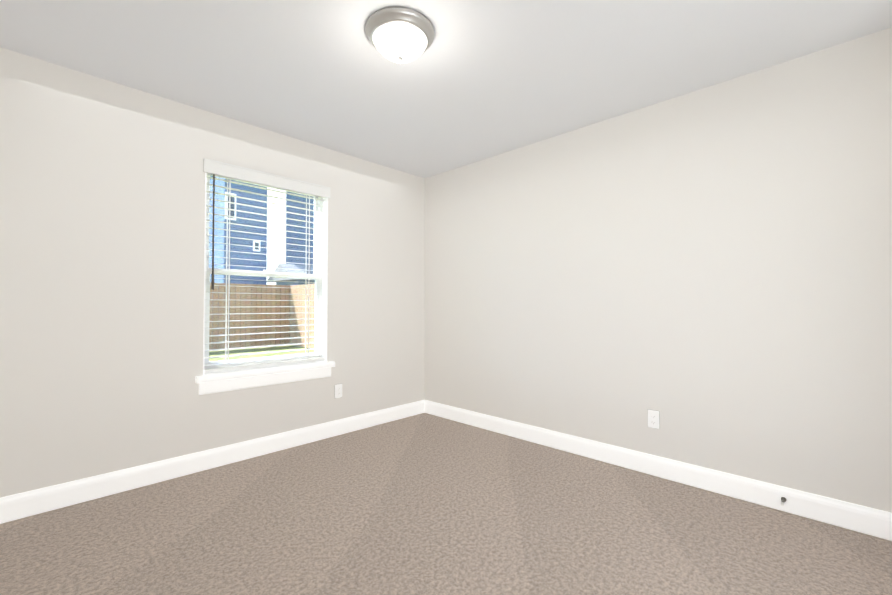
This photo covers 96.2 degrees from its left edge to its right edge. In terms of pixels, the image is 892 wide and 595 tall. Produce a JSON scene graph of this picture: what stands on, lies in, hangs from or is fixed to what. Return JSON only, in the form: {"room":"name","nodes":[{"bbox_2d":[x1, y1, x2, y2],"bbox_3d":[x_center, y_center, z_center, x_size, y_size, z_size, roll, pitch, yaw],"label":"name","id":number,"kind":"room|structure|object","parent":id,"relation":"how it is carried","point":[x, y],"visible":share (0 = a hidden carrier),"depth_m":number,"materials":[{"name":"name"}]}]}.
{"room":"empty bedroom","nodes":[
{"label":"empty bedroom","id":0,"kind":"room"},
{"bbox_2d":[0,47,424,523],"bbox_3d":[-1.376,-0.047,3.083,0.150,2.440,3.403,-1,-2,44],"label":"wall","id":1,"kind":"structure","parent":0,"point":[102,213],"depth_m":2.46,"materials":[{"name":"white paint"}]},
{"bbox_2d":[0,400,423,523],"bbox_3d":[-1.321,1.100,3.000,0.014,0.125,3.090,-1,-2,44],"label":"baseboard","id":2,"kind":"structure","parent":1,"relation":"attached to","point":[21,505],"depth_m":2.57,"materials":[{"name":"white wood"}]},
{"bbox_2d":[195,172,334,394],"bbox_3d":[-1.350,-0.135,3.071,0.195,1.585,1.010,-1,-2,44],"label":"window","id":3,"kind":"structure","parent":1,"relation":"in","point":[320,273],"depth_m":3.08,"materials":[{"name":"white wood"}]},
{"bbox_2d":[203,158,330,372],"bbox_3d":[-1.333,-0.207,3.056,0.086,1.454,0.944,-1,-2,44],"label":"window blind","id":4,"kind":"object","parent":3,"relation":"attached to","point":[222,169],"visible":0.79,"depth_m":2.99,"materials":[{"name":"white plastic"}]},
{"bbox_2d":[335,384,341,398],"bbox_3d":[-0.918,0.801,3.425,0.008,0.119,0.074,-1,-2,44],"label":"electrical outlet","id":5,"kind":"object","parent":1,"relation":"attached to","point":[338,390],"visible":1,"depth_m":3.42,"materials":[{"name":"white plastic"}]},
{"bbox_2d":[0,413,891,594],"bbox_3d":[0.661,1.200,1.895,4.693,0.100,4.570,-1,-2,44],"label":"floor","id":6,"kind":"structure","parent":0,"point":[424,504],"depth_m":1.95,"materials":[{"name":"carpet"}]},
{"bbox_2d":[0,0,891,177],"bbox_3d":[0.661,-1.349,1.944,4.693,0.120,4.570,-1,-2,44],"label":"ceiling","id":7,"kind":"structure","parent":0,"point":[477,80],"depth_m":2.13,"materials":[{"name":"white paint"}]},
{"bbox_2d":[365,7,434,63],"bbox_3d":[-0.222,-1.212,1.941,0.334,0.155,0.334,-1,-2,44],"label":"ceiling light","id":8,"kind":"object","parent":7,"relation":"attached to","point":[400,35],"visible":1,"depth_m":1.86,"materials":[{"name":"white glass"}]},
{"bbox_2d":[425,27,891,540],"bbox_3d":[1.024,-0.048,3.042,3.350,2.440,0.120,-1,-2,44],"label":"wall","id":9,"kind":"structure","parent":0,"point":[706,272],"depth_m":2.44,"materials":[{"name":"white paint"}]},
{"bbox_2d":[647,409,659,428],"bbox_3d":[1.355,0.795,2.615,0.074,0.119,0.008,-1,-2,44],"label":"electrical outlet","id":10,"kind":"object","parent":9,"relation":"attached to","point":[653,418],"visible":1,"depth_m":2.61,"materials":[{"name":"white plastic"}]},
{"bbox_2d":[424,400,891,540],"bbox_3d":[0.978,1.099,2.972,3.350,0.125,0.014,-1,-2,44],"label":"baseboard","id":11,"kind":"structure","parent":9,"relation":"attached to","point":[864,519],"depth_m":2.42,"materials":[{"name":"white wood"}]},
{"bbox_2d":[780,497,786,505],"bbox_3d":[1.786,1.083,2.122,0.024,0.024,0.078,-1,-2,44],"label":"door stop","id":12,"kind":"object","parent":11,"relation":"attached to","point":[783,500],"visible":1,"depth_m":2.12,"materials":[{"name":"grey metal"}]},
{"label":"outside","id":13,"kind":"structure","parent":0,"visible":0},
{"bbox_2d":[209,343,313,361],"bbox_3d":[-20.628,2.022,33.466,69.850,0.300,100.000,-1,-2,44],"label":"ground","id":14,"kind":"structure","parent":13,"point":[251,351],"depth_m":10.43,"materials":[{"name":"green plant"}]},
{"bbox_2d":[209,176,266,341],"bbox_3d":[-10.550,-2.792,17.522,10.500,8.720,2.130,-1,-2,44],"label":"house","id":15,"kind":"structure","parent":14,"relation":"on","point":[236,228],"depth_m":14.09,"materials":[{"name":"blue"}]},
{"bbox_2d":[209,283,314,349],"bbox_3d":[-8.785,0.365,2.401,8.046,1.830,19.876,-1,-2,44],"label":"fence","id":16,"kind":"object","parent":14,"relation":"on","point":[282,292],"depth_m":11.40,"materials":[{"name":"brown wood"}]},
{"bbox_2d":[267,187,313,330],"bbox_3d":[-7.451,-2.863,24.307,11.500,9.120,10.120,-1,-2,44],"label":"house","id":17,"kind":"structure","parent":14,"relation":"on","point":[292,260],"depth_m":17.67,"materials":[{"name":"blue"}]},
{"bbox_2d":[266,263,314,284],"bbox_3d":[-4.101,0.205,14.738,2.200,2.620,4.100,-1,-2,44],"label":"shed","id":18,"kind":"object","parent":14,"relation":"on","point":[290,270],"depth_m":13.29,"materials":[{"name":"white"}]}
]}

